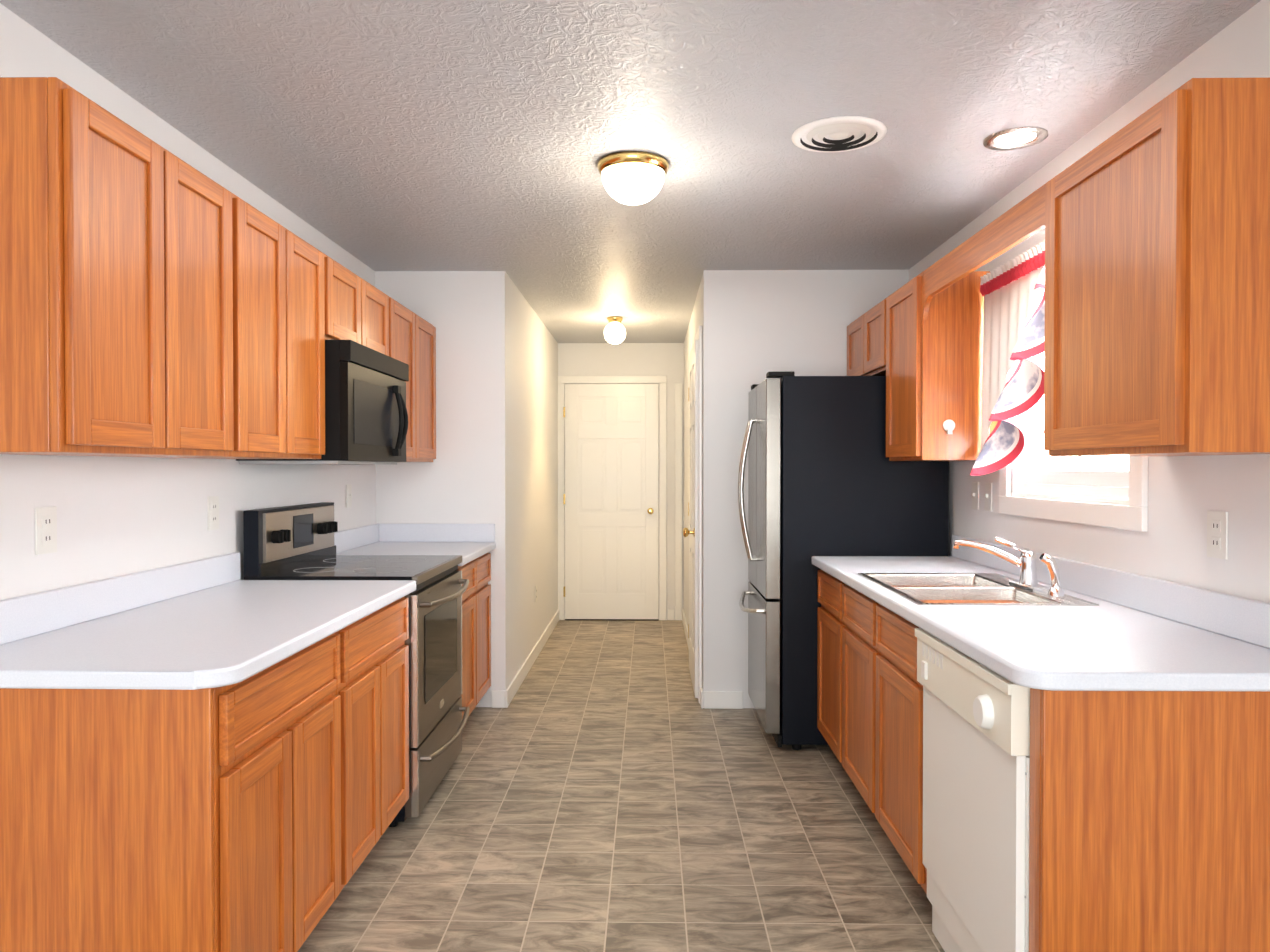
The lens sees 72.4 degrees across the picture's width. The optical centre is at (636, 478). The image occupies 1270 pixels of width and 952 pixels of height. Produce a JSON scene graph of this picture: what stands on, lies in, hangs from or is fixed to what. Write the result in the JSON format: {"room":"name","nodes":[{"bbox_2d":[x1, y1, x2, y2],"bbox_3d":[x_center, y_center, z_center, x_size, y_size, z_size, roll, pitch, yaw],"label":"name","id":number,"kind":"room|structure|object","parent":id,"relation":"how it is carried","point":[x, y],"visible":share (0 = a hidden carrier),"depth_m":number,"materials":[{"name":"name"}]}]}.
{"room":"kitchen","nodes":[
{"label":"kitchen","id":0,"kind":"room"},
{"bbox_2d":[0,3,375,599],"bbox_3d":[-1.559,0.112,0.681,0.120,2.400,8.210,0,1,1],"label":"wall","id":1,"kind":"structure","parent":0,"point":[118,516],"depth_m":2.55,"materials":[{"name":"white paint"}]},
{"bbox_2d":[35,506,56,554],"bbox_3d":[-1.472,0.129,2.166,0.008,0.116,0.072,0,1,1],"label":"electrical outlet","id":2,"kind":"object","parent":1,"relation":"attached to","point":[45,530],"visible":1,"depth_m":2.16,"materials":[{"name":"white plastic"}]},
{"bbox_2d":[0,77,255,458],"bbox_3d":[-1.306,-0.434,2.137,0.337,0.753,0.781,0,1,1],"label":"upper cabinet","id":3,"kind":"object","parent":1,"relation":"attached to","point":[157,300],"depth_m":1.91,"materials":[{"name":"brown wood"}]},
{"bbox_2d":[0,524,379,643],"bbox_3d":[-1.449,0.316,3.266,0.019,0.099,3.036,0,1,1],"label":"backsplash","id":4,"kind":"structure","parent":1,"relation":"attached to","point":[31,614],"depth_m":2.44,"materials":[{"name":"white laminate"}]},
{"bbox_2d":[207,496,218,530],"bbox_3d":[-1.460,0.119,2.995,0.008,0.116,0.072,0,1,1],"label":"electrical outlet","id":5,"kind":"object","parent":1,"relation":"attached to","point":[212,512],"visible":1,"depth_m":2.98,"materials":[{"name":"white plastic"}]},
{"bbox_2d":[256,209,331,458],"bbox_3d":[-1.297,-0.442,2.766,0.337,0.753,0.761,0,1,1],"label":"upper cabinet","id":6,"kind":"object","parent":1,"relation":"attached to","point":[294,277],"depth_m":2.83,"materials":[{"name":"brown wood"}]},
{"bbox_2d":[346,484,351,507],"bbox_3d":[-1.437,0.087,4.345,0.015,0.116,0.072,0,1,1],"label":"light switch","id":7,"kind":"object","parent":1,"relation":"attached to","point":[348,495],"visible":1,"depth_m":4.33,"materials":[{"name":"white plastic"}]},
{"bbox_2d":[332,259,395,358],"bbox_3d":[-1.286,-0.671,3.529,0.337,0.315,0.770,0,1,1],"label":"upper cabinet","id":8,"kind":"object","parent":1,"relation":"attached to","point":[363,314],"depth_m":3.53,"materials":[{"name":"brown wood"}]},
{"bbox_2d":[236,340,408,464],"bbox_3d":[-1.222,-0.283,3.532,0.464,0.450,0.762,0,1,1],"label":"microwave","id":9,"kind":"object","parent":8,"relation":"attached to","point":[366,418],"visible":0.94,"depth_m":3.30,"materials":[{"name":"black plastic"}]},
{"bbox_2d":[396,301,435,461],"bbox_3d":[-1.274,-0.462,4.345,0.337,0.753,0.857,0,1,1],"label":"upper cabinet","id":10,"kind":"object","parent":1,"relation":"attached to","point":[415,336],"depth_m":4.39,"materials":[{"name":"brown wood"}]},
{"bbox_2d":[375,271,557,706],"bbox_3d":[-1.121,0.045,6.160,0.835,2.400,2.760,0,1,1],"label":"wall","id":11,"kind":"structure","parent":0,"point":[495,461],"depth_m":4.78,"materials":[{"name":"white paint"}]},
{"bbox_2d":[380,524,494,539],"bbox_3d":[-1.098,0.298,4.770,0.637,0.099,0.019,0,1,1],"label":"backsplash","id":12,"kind":"structure","parent":11,"relation":"attached to","point":[387,531],"depth_m":4.76,"materials":[{"name":"white laminate"}]},
{"bbox_2d":[498,609,558,707],"bbox_3d":[-0.710,1.198,6.161,0.038,0.095,2.773,0,1,1],"label":"baseboard","id":13,"kind":"structure","parent":11,"relation":"attached to","point":[505,697],"depth_m":5.47,"materials":[{"name":"white paint"}]},
{"bbox_2d":[535,585,536,602],"bbox_3d":[-0.701,0.802,6.043,0.008,0.116,0.072,0,1,1],"label":"outlet","id":14,"kind":"object","parent":11,"relation":"attached to","point":[535,593],"visible":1,"depth_m":6.03,"materials":[{"name":"white plastic"}]},
{"bbox_2d":[558,343,683,619],"bbox_3d":[0.062,0.028,7.583,3.160,2.400,0.120,0,1,1],"label":"wall","id":15,"kind":"structure","parent":0,"point":[622,359],"depth_m":7.51,"materials":[{"name":"white paint"}]},
{"bbox_2d":[563,384,658,620],"bbox_3d":[-0.224,0.208,7.475,0.822,2.042,0.104,0,1,1],"label":"door","id":16,"kind":"structure","parent":15,"relation":"in","point":[611,498],"depth_m":7.49,"materials":[{"name":"white paint"}]},
{"bbox_2d":[558,376,681,619],"bbox_3d":[-0.149,0.171,7.517,1.083,2.115,0.018,0,1,1],"label":"door frame","id":17,"kind":"structure","parent":15,"relation":"attached to","point":[564,380],"depth_m":7.50,"materials":[{"name":"white paint"}]},
{"bbox_2d":[298,620,944,951],"bbox_3d":[-0.018,1.345,2.114,3.160,0.100,11.090,0,1,1],"label":"floor","id":18,"kind":"structure","parent":0,"point":[608,786],"depth_m":3.08,"materials":[{"name":"tile"}]},
{"bbox_2d":[0,624,359,951],"bbox_3d":[-1.156,0.857,2.156,0.637,0.875,0.775,0,1,1],"label":"base cabinet","id":19,"kind":"object","parent":18,"relation":"on","point":[210,754],"depth_m":1.77,"materials":[{"name":"brown wood"}]},
{"bbox_2d":[0,580,415,691],"bbox_3d":[-1.139,0.396,2.448,0.662,0.038,1.407,0,1,1],"label":"countertop","id":20,"kind":"structure","parent":19,"relation":"on","point":[223,637],"depth_m":2.08,"materials":[{"name":"white laminate"}]},
{"bbox_2d":[243,502,469,826],"bbox_3d":[-1.073,0.695,3.542,0.708,1.165,0.762,0,1,1],"label":"range","id":21,"kind":"object","parent":18,"relation":"on","point":[294,542],"visible":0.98,"depth_m":3.39,"materials":[{"name":"silver metal"}]},
{"bbox_2d":[360,598,408,864],"bbox_3d":[-1.147,0.849,2.778,0.637,0.875,0.764,0,1,1],"label":"base cabinet","id":22,"kind":"object","parent":18,"relation":"on","point":[384,654],"depth_m":2.84,"materials":[{"name":"brown wood"}]},
{"bbox_2d":[456,553,490,718],"bbox_3d":[-1.124,0.830,4.358,0.637,0.875,0.856,0,1,1],"label":"base cabinet","id":23,"kind":"object","parent":18,"relation":"on","point":[476,599],"depth_m":4.36,"materials":[{"name":"brown wood"}]},
{"bbox_2d":[336,540,495,567],"bbox_3d":[-1.111,0.372,4.353,0.662,0.038,0.854,0,1,1],"label":"countertop","id":24,"kind":"structure","parent":23,"relation":"on","point":[470,550],"depth_m":4.38,"materials":[{"name":"white laminate"}]},
{"bbox_2d":[817,571,831,748],"bbox_3d":[1.145,0.838,3.713,0.637,0.875,0.586,0,1,1],"label":"base cabinet","id":25,"kind":"object","parent":18,"relation":"on","point":[824,613],"depth_m":3.85,"materials":[{"name":"brown wood"}]},
{"bbox_2d":[832,579,847,767],"bbox_3d":[1.138,0.843,3.236,0.637,0.875,0.660,0,1,1],"label":"base cabinet","id":26,"kind":"object","parent":18,"relation":"on","point":[839,592],"depth_m":3.54,"materials":[{"name":"brown wood"}]},
{"bbox_2d":[738,371,948,749],"bbox_3d":[0.979,0.384,4.378,0.932,1.767,0.726,0,1,1],"label":"refrigerator","id":27,"kind":"object","parent":18,"relation":"on","point":[826,477],"visible":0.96,"depth_m":4.01,"materials":[{"name":"black metal"}]},
{"bbox_2d":[844,567,1039,798],"bbox_3d":[1.136,0.823,3.116,0.637,0.918,0.420,0,1,1],"label":"base cabinet","id":28,"kind":"object","parent":18,"relation":"on","point":[854,661],"depth_m":3.31,"materials":[{"name":"brown wood"}]},
{"bbox_2d":[864,579,1155,938],"bbox_3d":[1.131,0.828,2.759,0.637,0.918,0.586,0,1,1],"label":"base cabinet","id":29,"kind":"object","parent":18,"relation":"on","point":[1149,826],"depth_m":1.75,"materials":[{"name":"brown wood"}]},
{"bbox_2d":[915,628,1029,951],"bbox_3d":[1.079,0.856,2.136,0.627,0.858,0.647,0,1,1],"label":"dishwasher","id":30,"kind":"object","parent":29,"relation":"in","point":[976,767],"visible":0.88,"depth_m":2.06,"materials":[{"name":"white plastic"}]},
{"bbox_2d":[812,555,1269,694],"bbox_3d":[1.120,0.390,2.861,0.662,0.038,2.280,0,1,1],"label":"countertop","id":31,"kind":"structure","parent":29,"relation":"on","point":[1044,652],"depth_m":1.98,"materials":[{"name":"white laminate"}]},
{"bbox_2d":[858,573,1098,605],"bbox_3d":[1.105,0.452,2.942,0.530,0.170,0.760,0,1,1],"label":"sink basin","id":32,"kind":"object","parent":31,"relation":"in","point":[916,589],"depth_m":2.93,"materials":[{"name":"silver metal"}]},
{"bbox_2d":[952,537,1063,596],"bbox_3d":[1.235,0.281,2.900,0.238,0.173,0.372,0,1,1],"label":"tap","id":33,"kind":"object","parent":31,"relation":"on","point":[1027,585],"depth_m":2.92,"materials":[{"name":"silver metal"}]},
{"bbox_2d":[0,0,1260,342],"bbox_3d":[-0.018,-1.155,2.084,3.160,0.100,11.090,0,1,1],"label":"ceiling","id":34,"kind":"structure","parent":0,"point":[430,134],"depth_m":2.63,"materials":[{"name":"grey paint"}]},
{"bbox_2d":[604,316,625,343],"bbox_3d":[-0.158,-1.059,6.232,0.156,0.191,0.156,0,1,1],"label":"hall ceiling light","id":35,"kind":"object","parent":34,"relation":"attached to","point":[614,332],"visible":1,"depth_m":6.18,"materials":[{"name":"white glass"}]},
{"bbox_2d":[597,151,668,204],"bbox_3d":[-0.013,-1.046,3.080,0.256,0.141,0.256,0,1,1],"label":"kitchen ceiling light","id":36,"kind":"object","parent":34,"relation":"attached to","point":[632,177],"visible":1,"depth_m":3.00,"materials":[{"name":"white glass"}]},
{"bbox_2d":[791,116,886,152],"bbox_3d":[0.653,-1.109,2.809,0.300,0.016,0.300,0,1,1],"label":"ceiling vent","id":37,"kind":"object","parent":34,"relation":"in","point":[837,134],"visible":1,"depth_m":2.79,"materials":[{"name":"white metal"}]},
{"bbox_2d":[983,126,1047,149],"bbox_3d":[1.238,-1.110,2.841,0.196,0.006,0.196,0,1,1],"label":"recessed light","id":38,"kind":"object","parent":34,"relation":"in","point":[1015,138],"visible":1,"depth_m":2.84,"materials":[{"name":"white glass"}]},
{"bbox_2d":[684,270,908,707],"bbox_3d":[1.003,0.046,6.129,1.235,2.400,2.760,0,1,1],"label":"wall","id":39,"kind":"structure","parent":0,"point":[758,326],"depth_m":4.75,"materials":[{"name":"white paint"}]},
{"bbox_2d":[683,340,698,697],"bbox_3d":[0.317,0.229,5.307,0.098,2.030,0.772,0,1,1],"label":"hall door","id":40,"kind":"structure","parent":39,"relation":"in","point":[692,532],"depth_m":5.10,"materials":[{"name":"white paint"}]},
{"bbox_2d":[682,609,705,708],"bbox_3d":[0.381,1.198,6.145,0.016,0.095,2.773,0,1,1],"label":"baseboard","id":41,"kind":"structure","parent":39,"relation":"attached to","point":[702,693],"depth_m":5.58,"materials":[{"name":"white paint"}]},
{"bbox_2d":[691,325,701,702],"bbox_3d":[0.363,0.198,5.300,0.018,2.115,0.898,0,1,1],"label":"door frame","id":42,"kind":"structure","parent":39,"relation":"attached to","point":[698,336],"depth_m":4.86,"materials":[{"name":"white paint"}]},
{"bbox_2d":[909,0,1269,602],"bbox_3d":[1.481,0.113,0.637,0.120,2.400,8.210,0,1,1],"label":"wall","id":43,"kind":"structure","parent":0,"point":[1186,494],"depth_m":2.35,"materials":[{"name":"white paint"}]},
{"bbox_2d":[847,301,882,375],"bbox_3d":[1.304,-0.672,4.340,0.337,0.331,0.787,0,1,1],"label":"upper cabinet","id":44,"kind":"object","parent":43,"relation":"attached to","point":[864,334],"depth_m":4.31,"materials":[{"name":"brown wood"}]},
{"bbox_2d":[879,265,997,460],"bbox_3d":[1.295,-0.454,3.709,0.337,0.753,0.480,0,1,1],"label":"upper cabinet","id":45,"kind":"object","parent":43,"relation":"attached to","point":[931,359],"depth_m":3.47,"materials":[{"name":"brown wood"}]},
{"bbox_2d":[972,482,978,509],"bbox_3d":[1.458,0.075,3.752,0.015,0.116,0.072,0,1,1],"label":"light switch","id":46,"kind":"object","parent":43,"relation":"attached to","point":[975,495],"visible":1,"depth_m":3.74,"materials":[{"name":"white plastic"}]},
{"bbox_2d":[984,483,991,510],"bbox_3d":[1.456,0.076,3.607,0.015,0.116,0.072,0,1,1],"label":"light switch","id":47,"kind":"object","parent":43,"relation":"attached to","point":[988,497],"visible":1,"depth_m":3.60,"materials":[{"name":"white plastic"}]},
{"bbox_2d":[999,268,1147,531],"bbox_3d":[1.496,-0.345,2.954,0.118,0.980,1.005,0,1,1],"label":"window unit","id":48,"kind":"structure","parent":43,"relation":"in","point":[1127,491],"depth_m":2.96,"materials":[{"name":"white paint"}]},
{"bbox_2d":[970,240,1044,475],"bbox_3d":[1.353,-0.399,2.974,0.164,0.784,0.972,0,1,1],"label":"swag","id":49,"kind":"object","parent":48,"relation":"hanging from","point":[1008,292],"visible":0.9,"depth_m":3.19,"materials":[{"name":"white fabric"}]},
{"bbox_2d":[952,535,1269,646],"bbox_3d":[1.441,0.321,2.856,0.019,0.100,2.280,0,1,1],"label":"backsplash","id":50,"kind":"structure","parent":43,"relation":"attached to","point":[1247,619],"depth_m":2.42,"materials":[{"name":"white laminate"}]},
{"bbox_2d":[1035,77,1269,455],"bbox_3d":[1.271,-0.433,2.059,0.337,0.753,0.619,0,1,1],"label":"upper cabinet","id":51,"kind":"object","parent":43,"relation":"attached to","point":[1154,221],"depth_m":1.80,"materials":[{"name":"brown wood"}]},
{"bbox_2d":[1207,511,1227,559],"bbox_3d":[1.438,0.139,2.153,0.008,0.116,0.072,0,1,1],"label":"electrical outlet","id":52,"kind":"object","parent":43,"relation":"attached to","point":[1217,534],"visible":1,"depth_m":2.15,"materials":[{"name":"white plastic"}]},
{"label":"outside","id":53,"kind":"structure","parent":0,"visible":0},
{"bbox_2d":[1039,289,1128,470],"bbox_3d":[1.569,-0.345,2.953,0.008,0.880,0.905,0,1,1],"label":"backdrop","id":54,"kind":"structure","parent":53,"point":[1090,463],"depth_m":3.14,"materials":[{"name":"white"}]}
]}

